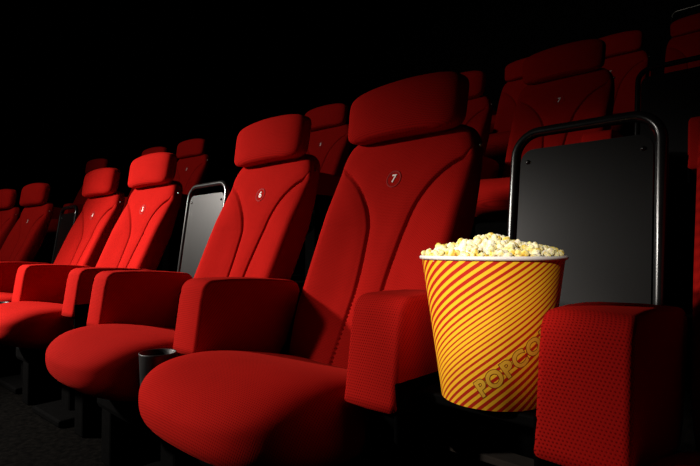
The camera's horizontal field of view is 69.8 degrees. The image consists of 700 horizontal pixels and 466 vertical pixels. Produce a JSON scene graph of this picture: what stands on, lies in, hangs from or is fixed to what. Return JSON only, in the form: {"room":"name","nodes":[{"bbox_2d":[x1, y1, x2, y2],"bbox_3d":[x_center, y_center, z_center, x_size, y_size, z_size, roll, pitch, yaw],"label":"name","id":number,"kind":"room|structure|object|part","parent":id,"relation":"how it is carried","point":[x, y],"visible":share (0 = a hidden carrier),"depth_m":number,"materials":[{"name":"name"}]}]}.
{"room":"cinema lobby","nodes":[
{"label":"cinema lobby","id":0,"kind":"room"},
{"bbox_2d":[0,385,160,465],"bbox_3d":[-4.098,0.856,0.540,13.000,0.200,7.660,-2,-2,43],"label":"floor","id":1,"kind":"structure","parent":0,"point":[26,438],"depth_m":1.90,"materials":[{"name":"black carpet"}]},
{"bbox_2d":[0,189,19,249],"bbox_3d":[-3.065,0.245,3.852,0.628,1.214,0.760,-1,-2,38],"label":"seat","id":2,"kind":"object","parent":1,"relation":"on","point":[9,213],"visible":0.84,"depth_m":3.96,"materials":[{"name":"red fabric"}]},
{"bbox_2d":[0,183,53,261],"bbox_3d":[-2.529,0.233,3.438,0.736,1.214,0.760,-1,-2,38],"label":"seat","id":3,"kind":"object","parent":1,"relation":"on","point":[24,241],"visible":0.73,"depth_m":3.59,"materials":[{"name":"red fabric"}]},
{"bbox_2d":[0,168,124,393],"bbox_3d":[-1.755,0.215,2.799,0.628,1.214,0.760,-1,-2,41],"label":"seat","id":4,"kind":"object","parent":1,"relation":"on","point":[84,244],"visible":0.5,"depth_m":2.89,"materials":[{"name":"red fabric"}]},
{"bbox_3d":[-1.778,0.407,2.671,0.504,0.179,0.544,-1,-2,41],"label":"seat","id":5,"kind":"part","parent":4,"relation":"part of","materials":[{"name":"red fabric"}]},
{"bbox_3d":[-1.727,0.662,2.723,0.400,0.315,0.360,-1,-2,41],"label":"seat","id":6,"kind":"part","parent":4,"relation":"part of","materials":[{"name":"black plastic"}]},
{"bbox_3d":[-1.954,0.279,2.957,0.114,0.227,0.346,-1,-2,41],"label":"armrest","id":7,"kind":"part","parent":4,"relation":"part of","materials":[{"name":"red fabric"}]},
{"bbox_3d":[-1.569,0.105,2.924,0.475,0.706,0.332,-1,-2,41],"label":"backrest","id":8,"kind":"part","parent":4,"relation":"part of","materials":[{"name":"red fabric"}]},
{"bbox_2d":[51,205,78,263],"bbox_3d":[-1.917,0.317,3.283,0.323,1.001,0.160,-2,-2,43],"label":"partition panel","id":9,"kind":"object","parent":1,"relation":"on","point":[66,221],"visible":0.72,"depth_m":3.36,"materials":[{"name":"black metal"}]},
{"bbox_2d":[0,152,182,437],"bbox_3d":[-1.219,0.200,2.288,0.736,1.214,0.760,-1,-2,41],"label":"seat","id":10,"kind":"object","parent":1,"relation":"on","point":[49,301],"visible":0.7,"depth_m":2.34,"materials":[{"name":"red fabric"}]},
{"bbox_3d":[-1.284,0.393,2.196,0.504,0.179,0.544,-1,-2,41],"label":"seat","id":11,"kind":"part","parent":10,"relation":"part of","materials":[{"name":"red fabric"}]},
{"bbox_3d":[-1.234,0.648,2.248,0.400,0.315,0.360,-1,-2,41],"label":"seat","id":12,"kind":"part","parent":10,"relation":"part of","materials":[{"name":"black plastic"}]},
{"bbox_3d":[-1.460,0.266,2.482,0.114,0.227,0.346,-1,-2,41],"label":"armrest","id":13,"kind":"part","parent":10,"relation":"part of","materials":[{"name":"red fabric"}]},
{"bbox_3d":[-0.989,0.254,2.079,0.114,0.227,0.346,-1,-2,41],"label":"armrest","id":14,"kind":"part","parent":10,"relation":"part of","materials":[{"name":"red fabric"}]},
{"bbox_3d":[-1.075,0.091,2.450,0.475,0.706,0.332,-1,-2,41],"label":"backrest","id":15,"kind":"part","parent":10,"relation":"part of","materials":[{"name":"red fabric"}]},
{"bbox_2d":[45,114,319,465],"bbox_3d":[-0.558,0.181,1.642,0.628,1.214,0.760,-2,-2,43],"label":"seat","id":16,"kind":"object","parent":1,"relation":"on","point":[260,230],"visible":0.69,"depth_m":1.70,"materials":[{"name":"red fabric"}]},
{"bbox_3d":[-0.587,0.373,1.515,0.504,0.179,0.544,-2,-2,43],"label":"seat","id":17,"kind":"part","parent":16,"relation":"part of","materials":[{"name":"red fabric"}]},
{"bbox_3d":[-0.748,0.246,1.809,0.114,0.227,0.346,-2,-2,43],"label":"armrest","id":18,"kind":"part","parent":16,"relation":"part of","materials":[{"name":"red fabric"}]},
{"bbox_3d":[-0.533,0.628,1.564,0.400,0.315,0.360,-2,-2,43],"label":"seat","id":19,"kind":"part","parent":16,"relation":"part of","materials":[{"name":"black plastic"}]},
{"bbox_3d":[-0.365,0.071,1.758,0.475,0.706,0.332,-2,-2,43],"label":"backrest","id":20,"kind":"part","parent":16,"relation":"part of","materials":[{"name":"red fabric"}]},
{"bbox_2d":[177,180,229,277],"bbox_3d":[-0.651,0.282,2.084,0.323,1.001,0.160,-2,-2,43],"label":"partition panel","id":21,"kind":"object","parent":1,"relation":"on","point":[202,212],"visible":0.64,"depth_m":2.14,"materials":[{"name":"black metal"}]},
{"bbox_2d":[138,72,482,465],"bbox_3d":[-0.073,0.168,1.182,0.736,1.214,0.760,-2,-2,43],"label":"seat","id":22,"kind":"object","parent":1,"relation":"on","point":[354,368],"visible":0.98,"depth_m":1.21,"materials":[{"name":"red fabric"}]},
{"bbox_3d":[-0.304,0.234,1.389,0.114,0.227,0.346,-2,-2,43],"label":"armrest","id":23,"kind":"part","parent":22,"relation":"part of","materials":[{"name":"red fabric"}]},
{"bbox_3d":[-0.143,0.361,1.094,0.504,0.179,0.544,-2,-2,43],"label":"seat","id":24,"kind":"part","parent":22,"relation":"part of","materials":[{"name":"red fabric"}]},
{"bbox_3d":[-0.089,0.616,1.143,0.400,0.315,0.360,-2,-2,43],"label":"seat","id":25,"kind":"part","parent":22,"relation":"part of","materials":[{"name":"red fabric"}]},
{"bbox_3d":[0.079,0.059,1.337,0.475,0.706,0.332,-2,-2,43],"label":"backrest","id":26,"kind":"part","parent":22,"relation":"part of","materials":[{"name":"red fabric"}]},
{"bbox_3d":[0.146,0.221,0.963,0.114,0.227,0.346,-2,-2,43],"label":"armrest","id":27,"kind":"part","parent":22,"relation":"part of","materials":[{"name":"red fabric"}]},
{"bbox_2d":[419,382,535,465],"bbox_3d":[0.319,0.513,0.887,0.212,0.506,0.375,-2,-2,43],"label":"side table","id":28,"kind":"object","parent":1,"relation":"on","point":[496,438],"visible":0.36,"depth_m":0.82,"materials":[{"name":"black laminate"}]},
{"bbox_2d":[440,435,533,465],"bbox_3d":[0.241,0.363,0.810,0.200,0.012,0.040,-2,-2,43],"label":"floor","id":29,"kind":"structure","parent":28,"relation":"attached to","point":[496,451],"depth_m":0.83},
{"bbox_2d":[420,255,568,411],"bbox_3d":[0.224,0.146,0.794,0.226,0.221,0.226,-1,-2,23],"label":"bucket","id":30,"kind":"object","parent":28,"relation":"on","point":[487,313],"visible":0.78,"depth_m":0.71,"materials":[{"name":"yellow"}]},
{"bbox_3d":[0.224,0.039,0.797,0.210,0.036,0.210,-2,-2,43],"label":"heap","id":31,"kind":"object","parent":30,"relation":"in","visible":0},
{"bbox_2d":[425,249,432,255],"bbox_3d":[0.127,0.037,0.782,0.018,0.023,0.021,1,-2,-29],"label":"corn kernel","id":32,"kind":"object","parent":31,"relation":"on","point":[428,252],"visible":0.37,"depth_m":0.78,"materials":[{"name":"beige food"}]},
{"bbox_2d":[433,250,446,255],"bbox_3d":[0.135,0.036,0.756,0.023,0.020,0.024,1,-2,-30],"label":"corn kernel","id":33,"kind":"object","parent":31,"relation":"on","point":[435,253],"visible":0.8,"depth_m":0.75,"materials":[{"name":"beige food"}]},
{"bbox_2d":[434,243,446,252],"bbox_3d":[0.142,0.029,0.774,0.025,0.028,0.021,0,-2,5],"label":"corn kernel","id":34,"kind":"object","parent":31,"relation":"on","point":[438,246],"visible":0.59,"depth_m":0.77,"materials":[{"name":"beige food"}]},
{"bbox_2d":[444,244,457,254],"bbox_3d":[0.156,0.029,0.755,0.024,0.026,0.024,-1,-2,35],"label":"corn kernel","id":35,"kind":"object","parent":31,"relation":"on","point":[450,246],"visible":0.3,"depth_m":0.75,"materials":[{"name":"beige food"}]},
{"bbox_2d":[447,248,459,255],"bbox_3d":[0.154,0.033,0.732,0.020,0.021,0.020,1,-2,-28],"label":"corn kernel","id":36,"kind":"object","parent":31,"relation":"on","point":[452,252],"visible":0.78,"depth_m":0.73,"materials":[{"name":"beige food"}]},
{"bbox_2d":[457,242,466,251],"bbox_3d":[0.170,0.025,0.743,0.021,0.023,0.022,1,-2,-21],"label":"corn kernel","id":37,"kind":"object","parent":31,"relation":"on","point":[462,247],"visible":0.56,"depth_m":0.74,"materials":[{"name":"beige food"}]},
{"bbox_2d":[458,251,471,255],"bbox_3d":[0.165,0.036,0.716,0.020,0.021,0.021,-2,-2,42],"label":"corn kernel","id":38,"kind":"object","parent":31,"relation":"on","point":[462,253],"visible":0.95,"depth_m":0.71,"materials":[{"name":"beige food"}]},
{"bbox_2d":[466,244,478,252],"bbox_3d":[0.178,0.026,0.729,0.018,0.020,0.020,-1,-2,24],"label":"corn kernel","id":39,"kind":"object","parent":31,"relation":"on","point":[470,247],"visible":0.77,"depth_m":0.72,"materials":[{"name":"beige food"}]},
{"bbox_2d":[466,237,482,251],"bbox_3d":[0.186,0.018,0.751,0.025,0.025,0.023,0,-2,-8],"label":"corn kernel","id":40,"kind":"object","parent":31,"relation":"on","point":[477,241],"visible":0.66,"depth_m":0.74,"materials":[{"name":"beige food"}]},
{"bbox_2d":[470,249,484,255],"bbox_3d":[0.180,0.034,0.710,0.021,0.023,0.021,0,-2,8],"label":"corn kernel","id":41,"kind":"object","parent":31,"relation":"on","point":[475,252],"visible":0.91,"depth_m":0.71,"materials":[{"name":"yellow food"}]},
{"bbox_2d":[473,234,486,242],"bbox_3d":[0.199,0.015,0.767,0.022,0.026,0.024,-1,-2,23],"label":"corn kernel","id":42,"kind":"object","parent":31,"relation":"on","point":[483,236],"visible":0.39,"depth_m":0.76,"materials":[{"name":"beige food"}]},
{"bbox_2d":[480,239,495,253],"bbox_3d":[0.203,0.020,0.731,0.023,0.023,0.020,1,-2,-27],"label":"corn kernel","id":43,"kind":"object","parent":31,"relation":"on","point":[491,242],"visible":0.76,"depth_m":0.73,"materials":[{"name":"beige food"}]},
{"bbox_2d":[486,246,497,255],"bbox_3d":[0.201,0.028,0.707,0.017,0.020,0.018,0,-2,-15],"label":"corn kernel","id":44,"kind":"object","parent":31,"relation":"on","point":[492,251],"visible":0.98,"depth_m":0.70,"materials":[{"name":"beige food"}]},
{"bbox_2d":[488,234,501,243],"bbox_3d":[0.217,0.012,0.754,0.024,0.020,0.023,1,-2,-25],"label":"corn kernel","id":45,"kind":"object","parent":31,"relation":"on","point":[494,237],"visible":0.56,"depth_m":0.75,"materials":[{"name":"beige food"}]},
{"bbox_2d":[496,240,507,250],"bbox_3d":[0.221,0.021,0.731,0.020,0.021,0.020,0,-2,-6],"label":"corn kernel","id":46,"kind":"object","parent":31,"relation":"on","point":[501,244],"visible":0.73,"depth_m":0.72,"materials":[{"name":"beige food"}]},
{"bbox_2d":[497,249,512,255],"bbox_3d":[0.217,0.035,0.700,0.021,0.024,0.022,-1,-2,31],"label":"corn kernel","id":47,"kind":"object","parent":31,"relation":"on","point":[500,252],"visible":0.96,"depth_m":0.69,"materials":[{"name":"beige food"}]},
{"bbox_2d":[503,237,512,242],"bbox_3d":[0.233,0.015,0.744,0.018,0.020,0.018,0,-2,-8],"label":"corn kernel","id":48,"kind":"object","parent":31,"relation":"on","point":[506,239],"visible":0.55,"depth_m":0.74,"materials":[{"name":"beige food"}]},
{"bbox_2d":[502,244,515,255],"bbox_3d":[0.224,0.028,0.716,0.023,0.024,0.024,0,-2,-4],"label":"corn kernel","id":49,"kind":"object","parent":31,"relation":"on","point":[510,247],"visible":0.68,"depth_m":0.71,"materials":[{"name":"beige food"}]},
{"bbox_2d":[506,242,521,250],"bbox_3d":[0.236,0.025,0.729,0.023,0.025,0.021,-1,-2,41],"label":"corn kernel","id":50,"kind":"object","parent":31,"relation":"on","point":[515,244],"visible":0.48,"depth_m":0.72,"materials":[{"name":"beige food"}]},
{"bbox_2d":[514,239,527,245],"bbox_3d":[0.261,0.022,0.767,0.021,0.025,0.023,0,-2,-13],"label":"corn kernel","id":51,"kind":"object","parent":31,"relation":"on","point":[517,241],"visible":0.29,"depth_m":0.76,"materials":[{"name":"beige food"}]},
{"bbox_2d":[514,249,529,255],"bbox_3d":[0.239,0.034,0.704,0.022,0.022,0.024,0,-2,0],"label":"corn kernel","id":52,"kind":"object","parent":31,"relation":"on","point":[524,252],"visible":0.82,"depth_m":0.70,"materials":[{"name":"yellow food"}]},
{"bbox_2d":[520,244,534,251],"bbox_3d":[0.259,0.027,0.725,0.024,0.022,0.023,0,-2,3],"label":"corn kernel","id":53,"kind":"object","parent":31,"relation":"on","point":[530,247],"visible":0.52,"depth_m":0.72,"materials":[{"name":"beige food"}]},
{"bbox_2d":[529,248,540,255],"bbox_3d":[0.260,0.033,0.706,0.023,0.025,0.022,1,-2,-17],"label":"corn kernel","id":54,"kind":"object","parent":31,"relation":"on","point":[536,251],"visible":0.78,"depth_m":0.70,"materials":[{"name":"beige food"}]},
{"bbox_2d":[527,242,543,251],"bbox_3d":[0.274,0.025,0.741,0.022,0.025,0.018,1,-2,-41],"label":"corn kernel","id":55,"kind":"object","parent":31,"relation":"on","point":[535,244],"visible":0.32,"depth_m":0.74,"materials":[{"name":"beige food"}]},
{"bbox_2d":[543,251,550,255],"bbox_3d":[0.284,0.036,0.721,0.018,0.019,0.019,0,-2,-1],"label":"corn kernel","id":56,"kind":"object","parent":31,"relation":"on","point":[545,253],"visible":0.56,"depth_m":0.72,"materials":[{"name":"beige food"}]},
{"bbox_2d":[541,248,559,255],"bbox_3d":[0.294,0.032,0.733,0.024,0.022,0.024,2,-2,-43],"label":"corn kernel","id":57,"kind":"object","parent":31,"relation":"on","point":[551,251],"visible":0.58,"depth_m":0.72,"materials":[{"name":"beige food"}]},
{"bbox_2d":[553,248,563,255],"bbox_3d":[0.310,0.033,0.749,0.020,0.022,0.024,0,-2,12],"label":"corn kernel","id":58,"kind":"object","parent":31,"relation":"on","point":[561,252],"visible":0.37,"depth_m":0.74,"materials":[{"name":"beige food"}]},
{"bbox_2d":[507,111,668,306],"bbox_3d":[0.462,0.251,1.030,0.323,1.001,0.160,-2,-2,43],"label":"partition panel","id":59,"kind":"object","parent":1,"relation":"on","point":[593,202],"visible":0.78,"depth_m":1.04,"materials":[{"name":"black metal"}]},
{"bbox_2d":[534,136,699,465],"bbox_3d":[0.622,0.148,0.524,0.736,1.214,0.760,-2,-2,43],"label":"seat","id":60,"kind":"object","parent":1,"relation":"on","point":[612,375],"visible":1,"depth_m":0.63,"materials":[{"name":"red fabric"}]},
{"bbox_3d":[0.392,0.214,0.729,0.114,0.227,0.346,-2,-2,43],"label":"armrest","id":61,"kind":"part","parent":60,"relation":"part of","materials":[{"name":"red fabric"}]},
{"bbox_3d":[0.535,0.342,0.453,0.504,0.179,0.544,-2,-2,43],"label":"seat","id":62,"kind":"part","parent":60,"relation":"part of","materials":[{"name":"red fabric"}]},
{"bbox_3d":[0.756,0.041,0.695,0.475,0.706,0.332,-2,-2,43],"label":"backrest","id":63,"kind":"part","parent":60,"relation":"part of","materials":[{"name":"red fabric"}]},
{"bbox_2d":[0,0,306,258],"bbox_3d":[-6.296,-1.931,7.900,0.200,6.200,15.200,-2,-2,43],"label":"wall","id":64,"kind":"structure","parent":0,"point":[82,81],"depth_m":9.76,"materials":[{"name":"black"}]},
{"bbox_2d":[208,180,234,193],"bbox_3d":[2.066,-0.026,7.074,13.000,2.344,1.385,-2,-2,43],"label":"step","id":65,"kind":"structure","parent":0,"point":[217,189],"depth_m":10.76,"materials":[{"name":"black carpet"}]},
{"bbox_2d":[671,4,699,38],"bbox_3d":[3.807,-1.778,4.659,1.400,1.018,0.020,-2,-2,43],"label":"guard rail","id":66,"kind":"object","parent":65,"relation":"on","point":[697,5],"visible":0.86,"depth_m":5.09,"materials":[{"name":"metal"}]},
{"bbox_2d":[180,0,425,48],"bbox_3d":[-1.574,-5.264,3.383,13.400,0.200,15.400,-2,-2,43],"label":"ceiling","id":67,"kind":"structure","parent":0,"point":[307,24],"depth_m":11.32,"materials":[{"name":"black"}]},
{"bbox_2d":[33,259,696,452],"bbox_3d":[-0.822,0.689,4.003,13.000,0.736,1.385,-2,-2,43],"label":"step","id":68,"kind":"structure","parent":0,"point":[681,297],"depth_m":1.40,"materials":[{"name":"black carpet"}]},
{"bbox_2d":[38,158,107,263],"bbox_3d":[-3.080,-0.244,5.448,0.736,1.214,0.760,-1,-2,35],"label":"seat","id":69,"kind":"object","parent":68,"relation":"on","point":[45,253],"visible":0.2,"depth_m":5.54,"materials":[{"name":"red fabric"}]},
{"bbox_3d":[-3.092,0.204,5.407,0.400,0.315,0.360,-1,-2,35],"label":"seat","id":70,"kind":"part","parent":69,"relation":"part of","materials":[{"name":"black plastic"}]},
{"bbox_3d":[-3.137,-0.052,5.351,0.504,0.179,0.544,-1,-2,35],"label":"seat","id":71,"kind":"part","parent":69,"relation":"part of","materials":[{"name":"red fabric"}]},
{"bbox_3d":[-3.339,-0.179,5.618,0.114,0.227,0.346,-1,-2,35],"label":"armrest","id":72,"kind":"part","parent":69,"relation":"part of","materials":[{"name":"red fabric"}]},
{"bbox_3d":[-2.831,-0.190,5.263,0.114,0.227,0.346,-1,-2,35],"label":"armrest","id":73,"kind":"part","parent":69,"relation":"part of","materials":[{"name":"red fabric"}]},
{"bbox_3d":[-2.953,-0.352,5.624,0.475,0.706,0.332,-1,-2,35],"label":"backrest","id":74,"kind":"part","parent":69,"relation":"part of","materials":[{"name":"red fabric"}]},
{"bbox_2d":[128,147,166,196],"bbox_3d":[-2.226,-0.262,4.833,0.628,1.214,0.760,-1,-2,37],"label":"seat","id":75,"kind":"object","parent":68,"relation":"on","point":[154,149],"visible":0.07,"depth_m":5.01,"materials":[{"name":"red fabric"}]},
{"bbox_2d":[122,138,209,271],"bbox_3d":[-1.686,-0.274,4.425,0.736,1.214,0.760,-1,-2,37],"label":"seat","id":76,"kind":"object","parent":68,"relation":"on","point":[192,164],"visible":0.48,"depth_m":4.52,"materials":[{"name":"red fabric"}]},
{"bbox_3d":[-1.938,-0.209,4.605,0.114,0.227,0.346,-1,-2,37],"label":"armrest","id":77,"kind":"part","parent":76,"relation":"part of","materials":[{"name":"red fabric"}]},
{"bbox_3d":[-1.699,0.174,4.384,0.400,0.315,0.360,-1,-2,37],"label":"seat","id":78,"kind":"part","parent":76,"relation":"part of","materials":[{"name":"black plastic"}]},
{"bbox_3d":[-1.444,-0.220,4.230,0.114,0.227,0.346,-1,-2,37],"label":"armrest","id":79,"kind":"part","parent":76,"relation":"part of","materials":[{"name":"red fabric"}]},
{"bbox_3d":[-1.552,-0.382,4.595,0.475,0.706,0.332,-1,-2,37],"label":"backrest","id":80,"kind":"part","parent":76,"relation":"part of","materials":[{"name":"red fabric"}]},
{"bbox_2d":[291,103,350,280],"bbox_3d":[-0.392,-0.306,3.321,0.736,1.214,0.760,-1,-2,41],"label":"seat","id":81,"kind":"object","parent":68,"relation":"on","point":[329,143],"visible":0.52,"depth_m":3.38,"materials":[{"name":"red fabric"}]},
{"bbox_3d":[-0.407,0.142,3.281,0.400,0.315,0.360,-1,-2,41],"label":"seat","id":82,"kind":"part","parent":81,"relation":"part of","materials":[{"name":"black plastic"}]},
{"bbox_3d":[-0.248,-0.415,3.483,0.475,0.706,0.332,-1,-2,41],"label":"backrest","id":83,"kind":"part","parent":81,"relation":"part of","materials":[{"name":"red fabric"}]},
{"bbox_3d":[-0.162,-0.252,3.113,0.114,0.227,0.346,-1,-2,41],"label":"armrest","id":84,"kind":"part","parent":81,"relation":"part of","materials":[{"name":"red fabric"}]},
{"bbox_2d":[461,71,491,155],"bbox_3d":[0.341,-0.323,2.733,0.628,1.214,0.760,-2,-2,43],"label":"seat","id":85,"kind":"object","parent":68,"relation":"on","point":[478,117],"visible":0.12,"depth_m":2.79,"materials":[{"name":"red fabric"}]},
{"bbox_3d":[0.534,-0.433,2.850,0.475,0.706,0.332,-2,-2,43],"label":"backrest","id":86,"kind":"part","parent":85,"relation":"part of","materials":[{"name":"red fabric"}]},
{"bbox_2d":[470,39,623,239],"bbox_3d":[0.836,-0.337,2.265,0.736,1.214,0.760,-2,-2,43],"label":"seat","id":87,"kind":"object","parent":68,"relation":"on","point":[568,82],"visible":0.45,"depth_m":2.42,"materials":[{"name":"red fabric"}]},
{"bbox_3d":[0.605,-0.271,2.472,0.114,0.227,0.346,-2,-2,43],"label":"armrest","id":88,"kind":"part","parent":87,"relation":"part of","materials":[{"name":"red fabric"}]},
{"bbox_3d":[0.820,0.112,2.226,0.400,0.315,0.360,-2,-2,43],"label":"seat","id":89,"kind":"part","parent":87,"relation":"part of","materials":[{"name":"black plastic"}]},
{"bbox_3d":[0.766,-0.144,2.177,0.504,0.179,0.544,-2,-2,43],"label":"seat","id":90,"kind":"part","parent":87,"relation":"part of","materials":[{"name":"red fabric"}]},
{"bbox_3d":[0.987,-0.446,2.420,0.475,0.706,0.332,-2,-2,43],"label":"backrest","id":91,"kind":"part","parent":87,"relation":"part of","materials":[{"name":"red fabric"}]},
{"bbox_3d":[1.055,-0.283,2.046,0.114,0.227,0.346,-2,-2,43],"label":"armrest","id":92,"kind":"part","parent":87,"relation":"part of","materials":[{"name":"red fabric"}]},
{"bbox_2d":[634,55,699,283],"bbox_3d":[1.372,-0.253,2.112,0.323,1.001,0.160,-2,-2,43],"label":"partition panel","id":93,"kind":"object","parent":68,"relation":"on","point":[673,97],"visible":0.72,"depth_m":2.12,"materials":[{"name":"black metal"}]},
{"bbox_3d":[1.372,-0.253,2.112,0.323,1.001,0.160,-2,-2,43],"label":"frame","id":94,"kind":"part","parent":93,"relation":"part of","materials":[{"name":"black metal"}]},
{"bbox_2d":[687,116,699,186],"bbox_3d":[1.503,-0.355,1.634,0.628,1.214,0.760,-2,-2,43],"label":"seat","id":95,"kind":"object","parent":68,"relation":"on","point":[694,123],"visible":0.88,"depth_m":1.72,"materials":[{"name":"red fabric"}]},
{"bbox_2d":[307,0,699,150],"bbox_3d":[3.653,-1.904,8.805,13.000,6.200,0.200,-2,-2,43],"label":"wall","id":96,"kind":"structure","parent":0,"point":[428,36],"depth_m":9.94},
{"bbox_2d":[495,220,692,287],"bbox_3d":[0.141,0.451,5.027,13.000,1.272,1.385,-2,-2,43],"label":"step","id":97,"kind":"structure","parent":0,"point":[685,285],"depth_m":2.60,"materials":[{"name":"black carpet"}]},
{"bbox_2d":[485,57,527,176],"bbox_3d":[1.187,-0.826,3.876,0.628,1.214,0.760,-2,-2,43],"label":"seat","id":98,"kind":"object","parent":97,"relation":"on","point":[497,145],"visible":0.29,"depth_m":4.08,"materials":[{"name":"red fabric"}]},
{"bbox_3d":[1.157,-0.634,3.750,0.504,0.179,0.544,-2,-2,43],"label":"seat","id":99,"kind":"part","parent":98,"relation":"part of","materials":[{"name":"red fabric"}]},
{"bbox_3d":[1.211,-0.379,3.799,0.400,0.315,0.360,-2,-2,43],"label":"seat","id":100,"kind":"part","parent":98,"relation":"part of","materials":[{"name":"black plastic"}]},
{"bbox_3d":[1.379,-0.936,3.992,0.475,0.706,0.332,-2,-2,43],"label":"backrest","id":101,"kind":"part","parent":98,"relation":"part of","materials":[{"name":"red fabric"}]},
{"bbox_2d":[599,30,649,135],"bbox_3d":[1.683,-0.840,3.407,0.736,1.214,0.760,-2,-2,43],"label":"seat","id":102,"kind":"object","parent":97,"relation":"on","point":[624,56],"visible":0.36,"depth_m":3.52,"materials":[{"name":"red fabric"}]},
{"bbox_3d":[1.613,-0.647,3.319,0.504,0.179,0.544,-2,-2,43],"label":"seat","id":103,"kind":"part","parent":102,"relation":"part of","materials":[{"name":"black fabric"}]},
{"bbox_3d":[1.834,-0.949,3.561,0.475,0.706,0.332,-2,-2,43],"label":"backrest","id":104,"kind":"part","parent":102,"relation":"part of","materials":[{"name":"red fabric"}]},
{"bbox_3d":[1.901,-0.786,3.187,0.114,0.227,0.346,-2,-2,43],"label":"armrest","id":105,"kind":"part","parent":102,"relation":"part of","materials":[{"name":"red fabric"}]},
{"bbox_3d":[1.103,0.212,6.051,13.000,1.808,1.385,-2,-2,43],"label":"step","id":106,"kind":"structure","parent":0,"visible":0},
{"bbox_2d":[490,109,496,133],"bbox_3d":[1.727,-1.321,5.308,0.736,1.214,0.760,-2,-2,43],"label":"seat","id":107,"kind":"object","parent":106,"relation":"on","point":[494,113],"visible":0.02,"depth_m":5.11,"materials":[{"name":"red fabric"}]},
{"bbox_3d":[1.657,-1.128,5.220,0.504,0.179,0.544,-2,-2,43],"label":"seat","id":108,"kind":"part","parent":107,"relation":"part of","materials":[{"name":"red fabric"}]},
{"bbox_2d":[649,13,699,75],"bbox_3d":[2.865,-1.352,4.230,0.736,1.214,0.760,-2,-2,43],"label":"seat","id":109,"kind":"object","parent":106,"relation":"on","point":[685,31],"visible":0.32,"depth_m":4.49,"materials":[{"name":"red fabric"}]},
{"bbox_3d":[3.018,-1.461,4.383,0.475,0.706,0.332,-2,-2,43],"label":"backrest","id":110,"kind":"part","parent":109,"relation":"part of","materials":[{"name":"red fabric"}]}
]}

